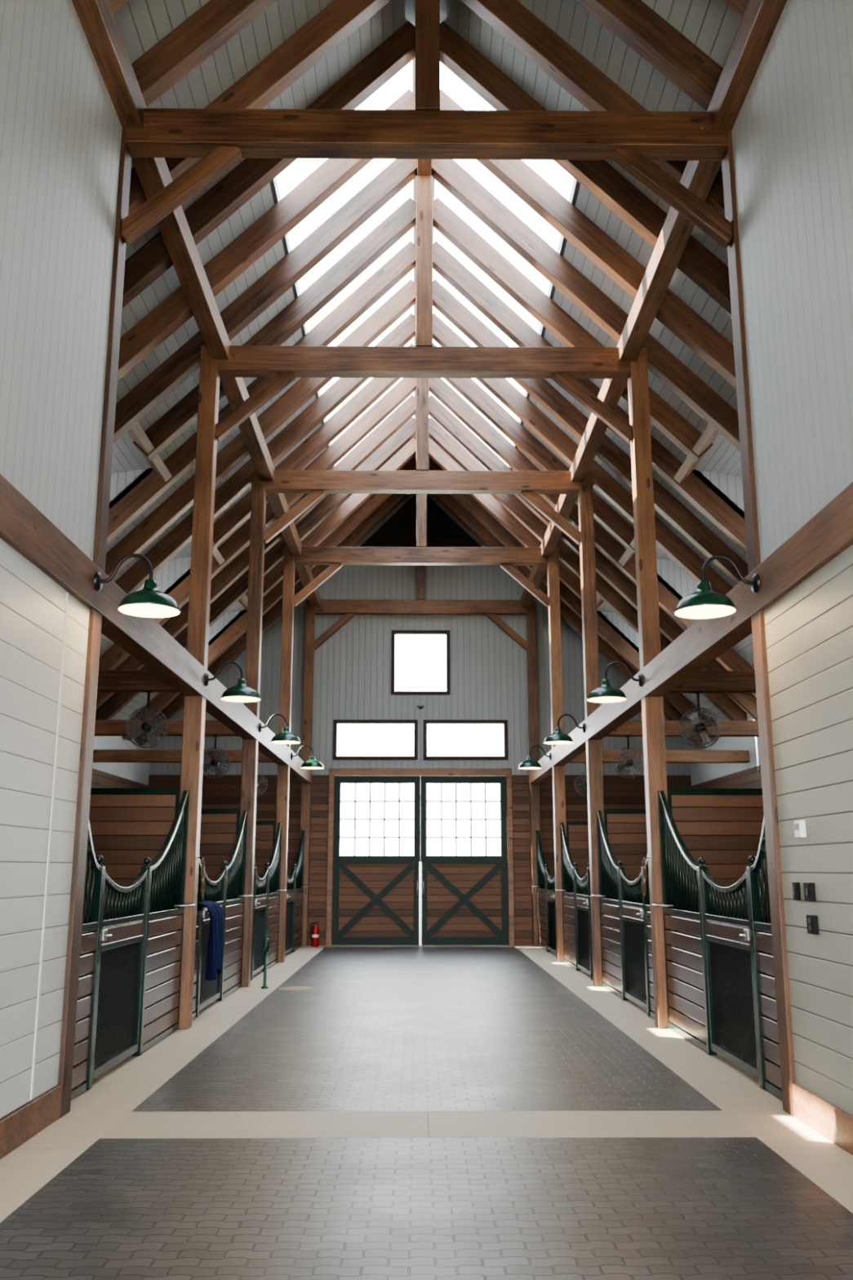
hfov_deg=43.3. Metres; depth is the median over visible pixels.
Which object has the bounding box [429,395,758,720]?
rafter
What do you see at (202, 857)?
halter
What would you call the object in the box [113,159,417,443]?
rafter
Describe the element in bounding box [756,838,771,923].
grille
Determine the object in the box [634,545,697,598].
wall
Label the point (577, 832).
wall
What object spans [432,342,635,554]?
rafter
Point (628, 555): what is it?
header
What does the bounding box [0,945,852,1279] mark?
floor
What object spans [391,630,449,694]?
window
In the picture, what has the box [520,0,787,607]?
beam
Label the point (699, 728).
fan
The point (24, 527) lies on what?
beam
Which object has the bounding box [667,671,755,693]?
tie beam
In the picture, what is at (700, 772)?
wall
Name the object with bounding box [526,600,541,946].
timber post
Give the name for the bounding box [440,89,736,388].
rafter
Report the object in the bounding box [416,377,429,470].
post
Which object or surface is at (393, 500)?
rafter
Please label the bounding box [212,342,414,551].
rafter
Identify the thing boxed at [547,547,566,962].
timber post
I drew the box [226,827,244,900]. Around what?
grille
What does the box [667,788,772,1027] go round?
wall
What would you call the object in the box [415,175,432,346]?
post
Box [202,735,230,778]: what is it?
fan
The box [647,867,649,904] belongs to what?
grille
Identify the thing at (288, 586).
timber post
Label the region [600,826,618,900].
grille
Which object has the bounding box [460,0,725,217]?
rafter
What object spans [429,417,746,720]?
rafter
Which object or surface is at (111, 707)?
rafter
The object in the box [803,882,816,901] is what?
wall switch
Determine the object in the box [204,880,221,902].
grille
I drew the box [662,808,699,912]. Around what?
grille
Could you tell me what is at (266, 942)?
fire hydrant
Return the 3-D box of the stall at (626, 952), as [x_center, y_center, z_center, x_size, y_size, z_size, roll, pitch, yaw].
[2.429,3.236,13.304,0.208,2.415,3.801,0,-12,0]
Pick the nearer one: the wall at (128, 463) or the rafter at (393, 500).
the wall at (128, 463)
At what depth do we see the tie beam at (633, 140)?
8.62 m
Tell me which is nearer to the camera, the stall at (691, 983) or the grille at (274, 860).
the stall at (691, 983)
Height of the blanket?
0.850 m
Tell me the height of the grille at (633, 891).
0.317 m
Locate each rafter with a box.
[95,417,416,719]
[96,395,416,710]
[98,377,416,670]
[104,279,415,576]
[106,240,416,543]
[108,0,128,12]
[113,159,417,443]
[115,313,415,594]
[117,88,415,381]
[121,21,415,308]
[124,456,416,741]
[128,0,391,214]
[131,0,277,106]
[133,197,416,461]
[135,493,408,746]
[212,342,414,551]
[238,437,416,609]
[429,377,756,696]
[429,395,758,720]
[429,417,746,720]
[429,437,604,608]
[429,457,715,740]
[431,159,740,451]
[432,197,713,462]
[432,240,746,553]
[432,279,748,584]
[432,313,733,595]
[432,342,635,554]
[432,493,702,746]
[440,21,731,314]
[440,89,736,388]
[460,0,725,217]
[574,0,723,111]
[722,0,749,17]
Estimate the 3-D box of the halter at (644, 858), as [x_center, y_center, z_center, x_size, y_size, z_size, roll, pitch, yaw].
[2.349,2.516,11.463,0.067,0.439,0.135,0,-12,0]
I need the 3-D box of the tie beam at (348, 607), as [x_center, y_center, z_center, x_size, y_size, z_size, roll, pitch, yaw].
[-0.132,-0.341,24.346,4.954,1.137,0.212,0,-12,0]
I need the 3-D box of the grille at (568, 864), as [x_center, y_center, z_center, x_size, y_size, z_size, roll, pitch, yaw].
[2.441,3.777,18.409,0.027,1.098,1.288,0,-12,0]
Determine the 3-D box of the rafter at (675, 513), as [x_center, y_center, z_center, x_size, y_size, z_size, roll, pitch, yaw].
[2.989,-2.397,15.534,6.099,6.099,0.170,0,-12,0]
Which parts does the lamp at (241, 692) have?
wall plate, gooseneck arm, lamp shade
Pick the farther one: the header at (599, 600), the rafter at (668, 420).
the header at (599, 600)
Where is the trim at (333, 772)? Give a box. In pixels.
[325,768,515,945]
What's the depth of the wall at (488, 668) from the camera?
24.11 m
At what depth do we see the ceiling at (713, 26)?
11.01 m
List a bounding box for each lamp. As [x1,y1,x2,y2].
[93,553,180,617]
[204,660,261,702]
[258,713,300,744]
[290,744,324,768]
[518,745,551,768]
[543,713,585,744]
[586,661,642,702]
[674,555,759,618]
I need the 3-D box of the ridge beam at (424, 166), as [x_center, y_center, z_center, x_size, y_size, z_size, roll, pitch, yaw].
[-0.019,-5.987,12.286,0.170,0.380,26.200,0,-12,0]
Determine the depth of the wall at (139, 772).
21.31 m
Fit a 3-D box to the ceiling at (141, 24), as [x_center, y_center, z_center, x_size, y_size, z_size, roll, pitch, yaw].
[-3.119,-3.386,11.775,6.200,6.300,26.340,0,-12,0]
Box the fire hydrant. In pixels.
[261,932,269,988]
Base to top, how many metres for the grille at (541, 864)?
1.098 m
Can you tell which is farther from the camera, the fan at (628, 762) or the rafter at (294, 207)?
the fan at (628, 762)
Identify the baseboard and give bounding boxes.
[0,1084,62,1159]
[791,1083,852,1155]
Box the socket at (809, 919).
[808,918,811,930]
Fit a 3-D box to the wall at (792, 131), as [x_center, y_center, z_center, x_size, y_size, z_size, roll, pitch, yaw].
[2.577,-1.757,3.072,0.160,7.920,9.900,0,-12,0]
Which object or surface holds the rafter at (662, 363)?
on the beam at (760, 20)
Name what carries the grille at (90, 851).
attached to the stall at (156, 984)
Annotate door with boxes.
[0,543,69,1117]
[331,776,420,945]
[420,776,508,945]
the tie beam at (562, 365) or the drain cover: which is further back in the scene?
the drain cover
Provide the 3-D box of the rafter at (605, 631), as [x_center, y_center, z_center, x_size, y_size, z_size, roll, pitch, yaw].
[2.928,-0.936,22.380,6.099,6.099,0.170,0,-12,0]
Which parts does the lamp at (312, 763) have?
gooseneck arm, lamp shade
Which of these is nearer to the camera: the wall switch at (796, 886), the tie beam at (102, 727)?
the wall switch at (796, 886)
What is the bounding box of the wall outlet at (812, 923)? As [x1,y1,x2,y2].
[806,915,818,934]
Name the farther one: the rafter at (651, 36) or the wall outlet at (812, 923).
the rafter at (651, 36)
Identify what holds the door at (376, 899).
in the wall at (488, 668)
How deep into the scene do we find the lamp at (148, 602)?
7.77 m
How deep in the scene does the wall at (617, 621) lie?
22.14 m
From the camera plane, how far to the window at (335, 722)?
23.89 m
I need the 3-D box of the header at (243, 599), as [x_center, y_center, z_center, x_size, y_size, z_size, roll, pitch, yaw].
[-3.575,-0.739,21.257,0.248,0.248,1.820,0,-12,0]
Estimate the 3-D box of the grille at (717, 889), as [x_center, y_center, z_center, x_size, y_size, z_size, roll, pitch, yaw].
[2.524,2.169,9.003,0.027,0.317,1.094,0,-12,0]
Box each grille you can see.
[82,839,94,924]
[102,882,141,919]
[149,808,184,912]
[196,867,199,905]
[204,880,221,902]
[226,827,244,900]
[255,878,265,895]
[269,835,279,893]
[287,876,293,889]
[296,844,302,888]
[537,844,545,888]
[547,876,554,889]
[562,836,573,893]
[577,875,587,895]
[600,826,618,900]
[623,878,642,903]
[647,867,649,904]
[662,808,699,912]
[708,882,748,919]
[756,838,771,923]
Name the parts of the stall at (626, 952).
curved rail, frame, plank panel, dipped rail, latch plate, curved rail, frame, plank panel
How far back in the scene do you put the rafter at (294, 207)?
11.74 m
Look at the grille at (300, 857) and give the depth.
22.42 m
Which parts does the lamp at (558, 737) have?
lamp shade, gooseneck arm, wall plate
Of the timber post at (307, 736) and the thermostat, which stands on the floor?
the timber post at (307, 736)
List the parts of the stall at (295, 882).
dipped rail, plank panel, frame, curved rail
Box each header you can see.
[128,422,172,482]
[212,542,224,565]
[239,594,247,611]
[596,595,603,606]
[618,537,635,566]
[673,423,718,484]
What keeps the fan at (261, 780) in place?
hanging from the tie beam at (99, 755)
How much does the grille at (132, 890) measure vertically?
0.317 m
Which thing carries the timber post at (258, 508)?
on the floor
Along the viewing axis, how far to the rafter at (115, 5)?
7.83 m
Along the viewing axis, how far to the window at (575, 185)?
12.76 m
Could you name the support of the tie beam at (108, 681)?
attached to the timber post at (198, 616)
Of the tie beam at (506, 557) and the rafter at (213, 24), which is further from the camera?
the tie beam at (506, 557)
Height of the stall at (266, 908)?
2.415 m
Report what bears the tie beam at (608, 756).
attached to the timber post at (553, 581)
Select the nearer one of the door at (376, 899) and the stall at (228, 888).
the stall at (228, 888)
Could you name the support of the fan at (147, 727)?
hanging from the tie beam at (108, 681)
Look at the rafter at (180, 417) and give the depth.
13.79 m
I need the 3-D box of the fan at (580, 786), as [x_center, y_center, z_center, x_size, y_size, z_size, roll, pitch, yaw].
[2.923,2.548,19.591,0.448,0.624,0.206,0,-12,0]
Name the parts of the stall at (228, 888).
plank panel, frame, curved rail, dipped rail, plank panel, frame, curved rail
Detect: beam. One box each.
[0,473,311,783]
[71,0,320,607]
[93,749,273,762]
[94,720,239,736]
[97,670,179,692]
[121,108,732,248]
[214,345,632,442]
[263,470,581,544]
[293,546,549,607]
[313,599,527,649]
[417,159,431,175]
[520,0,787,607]
[528,481,852,783]
[568,750,749,763]
[606,720,759,737]
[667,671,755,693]
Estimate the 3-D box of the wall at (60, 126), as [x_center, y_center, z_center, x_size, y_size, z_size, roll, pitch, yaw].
[-2.473,-1.767,3.029,0.160,7.920,9.900,0,-12,0]
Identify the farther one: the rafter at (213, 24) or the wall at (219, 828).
the wall at (219, 828)
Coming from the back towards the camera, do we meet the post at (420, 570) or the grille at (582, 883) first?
the post at (420, 570)
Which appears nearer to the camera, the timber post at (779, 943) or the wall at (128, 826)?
the timber post at (779, 943)
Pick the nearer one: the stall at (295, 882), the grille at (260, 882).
the grille at (260, 882)
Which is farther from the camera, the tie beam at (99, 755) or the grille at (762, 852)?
the tie beam at (99, 755)
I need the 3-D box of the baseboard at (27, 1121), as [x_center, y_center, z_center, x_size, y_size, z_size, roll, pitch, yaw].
[-2.378,2.003,2.225,0.030,0.208,9.900,0,-12,0]
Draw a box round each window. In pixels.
[269,177,334,468]
[333,720,417,759]
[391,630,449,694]
[423,720,507,759]
[508,177,580,470]
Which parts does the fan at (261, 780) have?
blade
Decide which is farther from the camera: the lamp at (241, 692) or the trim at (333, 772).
the trim at (333, 772)
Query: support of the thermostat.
attached to the wall at (792, 131)
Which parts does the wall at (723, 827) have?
cap rail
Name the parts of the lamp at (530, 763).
lamp shade, gooseneck arm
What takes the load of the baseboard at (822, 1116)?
attached to the wall at (792, 131)
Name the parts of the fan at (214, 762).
blade, blade, motor, blade, blade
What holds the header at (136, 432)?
attached to the wall at (128, 463)
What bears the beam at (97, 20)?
attached to the wall at (60, 126)
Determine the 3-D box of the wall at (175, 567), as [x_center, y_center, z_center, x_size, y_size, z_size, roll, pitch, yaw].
[-4.485,-0.969,17.208,1.810,1.680,1.940,0,-12,0]
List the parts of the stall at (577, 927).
frame, curved rail, plank panel, dipped rail, plank panel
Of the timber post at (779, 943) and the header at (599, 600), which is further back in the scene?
the header at (599, 600)
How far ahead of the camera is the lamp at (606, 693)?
11.80 m
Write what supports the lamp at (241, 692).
attached to the beam at (24, 527)
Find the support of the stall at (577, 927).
on the floor
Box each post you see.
[57,127,131,1118]
[175,346,219,1029]
[236,470,266,986]
[275,546,295,962]
[299,600,315,946]
[415,0,439,110]
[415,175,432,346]
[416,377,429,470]
[416,493,426,546]
[416,565,425,599]
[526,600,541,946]
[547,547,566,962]
[577,471,607,986]
[627,347,672,1028]
[721,130,795,1116]
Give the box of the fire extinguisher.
[310,920,319,946]
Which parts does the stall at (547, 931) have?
frame, curved rail, plank panel, dipped rail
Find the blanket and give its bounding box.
[196,900,223,980]
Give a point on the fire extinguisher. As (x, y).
(315, 929)
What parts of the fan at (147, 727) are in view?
blade, blade, motor, blade, blade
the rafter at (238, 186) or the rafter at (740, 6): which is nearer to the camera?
the rafter at (740, 6)
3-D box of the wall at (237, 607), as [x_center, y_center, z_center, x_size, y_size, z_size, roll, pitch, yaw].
[-4.520,-0.134,21.120,1.810,1.680,1.940,0,-12,0]
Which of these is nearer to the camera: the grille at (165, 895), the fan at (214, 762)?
the grille at (165, 895)
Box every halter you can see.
[198,854,204,896]
[642,854,648,896]
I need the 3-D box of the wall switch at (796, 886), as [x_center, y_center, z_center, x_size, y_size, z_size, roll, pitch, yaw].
[2.437,1.656,7.077,0.040,0.115,0.060,0,-12,0]
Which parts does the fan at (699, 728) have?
blade, blade, motor, blade, blade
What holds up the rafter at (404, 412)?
on the beam at (97, 20)
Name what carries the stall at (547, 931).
on the floor
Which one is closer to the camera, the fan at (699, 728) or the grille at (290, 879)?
the fan at (699, 728)
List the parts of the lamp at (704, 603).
lamp shade, gooseneck arm, wall plate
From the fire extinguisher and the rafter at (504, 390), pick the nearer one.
the rafter at (504, 390)
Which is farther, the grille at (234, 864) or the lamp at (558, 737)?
the lamp at (558, 737)
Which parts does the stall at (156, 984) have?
plank panel, frame, curved rail, latch plate, dipped rail, plank panel, frame, curved rail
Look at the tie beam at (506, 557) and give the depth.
20.35 m
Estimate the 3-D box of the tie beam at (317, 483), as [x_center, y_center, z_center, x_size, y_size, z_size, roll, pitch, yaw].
[-0.062,-2.028,16.445,4.954,1.137,0.212,0,-12,0]
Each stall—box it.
[71,790,195,1100]
[191,810,253,1019]
[250,822,286,980]
[284,830,308,957]
[531,830,556,957]
[555,822,593,980]
[591,810,654,1018]
[652,790,782,1099]
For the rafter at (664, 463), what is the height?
6.099 m
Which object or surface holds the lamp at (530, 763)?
attached to the beam at (828, 533)
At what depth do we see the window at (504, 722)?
23.91 m
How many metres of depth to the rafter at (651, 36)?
8.84 m
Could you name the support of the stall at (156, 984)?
on the floor
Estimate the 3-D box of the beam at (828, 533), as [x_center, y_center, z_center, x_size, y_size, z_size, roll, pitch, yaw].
[2.481,0.291,10.943,0.200,0.320,26.150,0,-12,0]
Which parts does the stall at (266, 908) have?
plank panel, dipped rail, plank panel, frame, curved rail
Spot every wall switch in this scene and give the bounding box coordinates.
[792,882,800,900]
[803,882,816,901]
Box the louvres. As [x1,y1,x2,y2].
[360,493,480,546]
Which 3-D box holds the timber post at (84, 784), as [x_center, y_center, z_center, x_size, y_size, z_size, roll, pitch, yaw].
[-2.502,-0.546,7.932,0.200,7.580,0.200,0,-12,0]
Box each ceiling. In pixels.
[99,0,416,719]
[431,0,756,740]
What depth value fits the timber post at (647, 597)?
11.88 m
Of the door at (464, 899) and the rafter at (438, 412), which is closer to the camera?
the rafter at (438, 412)
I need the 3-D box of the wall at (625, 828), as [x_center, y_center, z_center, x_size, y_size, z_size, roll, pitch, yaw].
[4.243,3.645,15.278,3.390,2.450,0.110,0,-12,0]
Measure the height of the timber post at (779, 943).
7.580 m
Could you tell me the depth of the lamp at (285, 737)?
15.76 m
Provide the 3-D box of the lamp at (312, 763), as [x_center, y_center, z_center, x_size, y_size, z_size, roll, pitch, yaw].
[-2.192,2.152,19.834,0.612,0.431,0.444,0,-12,0]
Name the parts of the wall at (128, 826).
cap rail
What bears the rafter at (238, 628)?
on the beam at (97, 20)
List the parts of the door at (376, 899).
plank panel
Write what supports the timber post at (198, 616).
on the floor
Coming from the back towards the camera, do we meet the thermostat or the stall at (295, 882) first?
the stall at (295, 882)
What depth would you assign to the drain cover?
14.68 m
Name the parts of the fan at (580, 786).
blade, blade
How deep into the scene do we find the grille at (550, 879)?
20.73 m
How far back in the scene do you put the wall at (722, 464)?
14.28 m
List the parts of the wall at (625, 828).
cap rail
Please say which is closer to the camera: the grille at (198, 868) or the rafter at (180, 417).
the grille at (198, 868)
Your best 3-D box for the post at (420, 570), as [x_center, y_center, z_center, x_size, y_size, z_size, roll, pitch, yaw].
[-0.132,-1.996,24.706,0.200,2.240,0.220,0,-12,0]
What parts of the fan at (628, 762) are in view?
blade, blade, motor, blade, blade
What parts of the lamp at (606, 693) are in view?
lamp shade, gooseneck arm, wall plate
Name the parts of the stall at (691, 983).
curved rail, frame, plank panel, dipped rail, latch plate, curved rail, frame, plank panel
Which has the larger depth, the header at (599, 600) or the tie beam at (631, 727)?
the header at (599, 600)
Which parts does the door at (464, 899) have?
plank panel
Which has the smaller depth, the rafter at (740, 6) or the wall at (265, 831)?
the rafter at (740, 6)
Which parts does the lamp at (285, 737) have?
wall plate, gooseneck arm, lamp shade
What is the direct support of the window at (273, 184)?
attached to the ceiling at (141, 24)
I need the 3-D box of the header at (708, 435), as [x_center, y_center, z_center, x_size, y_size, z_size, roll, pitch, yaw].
[3.434,-2.396,13.493,0.248,0.248,1.820,0,-12,0]
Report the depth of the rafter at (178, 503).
15.55 m
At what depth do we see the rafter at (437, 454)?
21.59 m
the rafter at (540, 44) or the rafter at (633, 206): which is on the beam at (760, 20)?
the rafter at (633, 206)
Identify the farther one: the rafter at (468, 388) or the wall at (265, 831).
the wall at (265, 831)
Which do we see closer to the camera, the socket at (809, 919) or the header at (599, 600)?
the socket at (809, 919)
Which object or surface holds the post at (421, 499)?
on the tie beam at (506, 557)
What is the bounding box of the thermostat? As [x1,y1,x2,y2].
[794,820,806,837]
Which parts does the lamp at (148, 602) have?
wall plate, gooseneck arm, lamp shade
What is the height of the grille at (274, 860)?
1.098 m
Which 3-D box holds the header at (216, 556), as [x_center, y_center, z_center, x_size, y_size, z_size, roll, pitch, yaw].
[-3.540,-1.574,17.345,0.248,0.248,1.820,0,-12,0]
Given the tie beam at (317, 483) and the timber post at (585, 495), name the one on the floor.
the timber post at (585, 495)
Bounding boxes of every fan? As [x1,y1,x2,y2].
[125,690,168,748]
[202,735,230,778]
[256,762,267,796]
[574,762,587,796]
[613,735,644,778]
[679,691,720,748]
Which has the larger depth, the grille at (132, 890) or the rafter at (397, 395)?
the rafter at (397, 395)
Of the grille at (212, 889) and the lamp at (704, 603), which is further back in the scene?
the grille at (212, 889)
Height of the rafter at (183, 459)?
6.099 m
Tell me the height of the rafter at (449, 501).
6.099 m
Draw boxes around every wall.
[0,0,122,1119]
[80,787,179,1028]
[90,736,150,787]
[108,431,153,510]
[136,540,191,594]
[148,493,691,945]
[199,808,239,927]
[208,600,246,644]
[253,821,275,897]
[565,821,589,915]
[596,601,639,653]
[604,808,648,986]
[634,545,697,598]
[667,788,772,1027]
[689,713,762,788]
[692,432,744,519]
[731,0,852,1115]
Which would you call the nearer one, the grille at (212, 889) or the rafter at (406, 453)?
the grille at (212, 889)
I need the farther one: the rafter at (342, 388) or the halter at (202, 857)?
the rafter at (342, 388)
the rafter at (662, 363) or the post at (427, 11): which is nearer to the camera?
the post at (427, 11)
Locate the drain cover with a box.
[277,986,315,991]

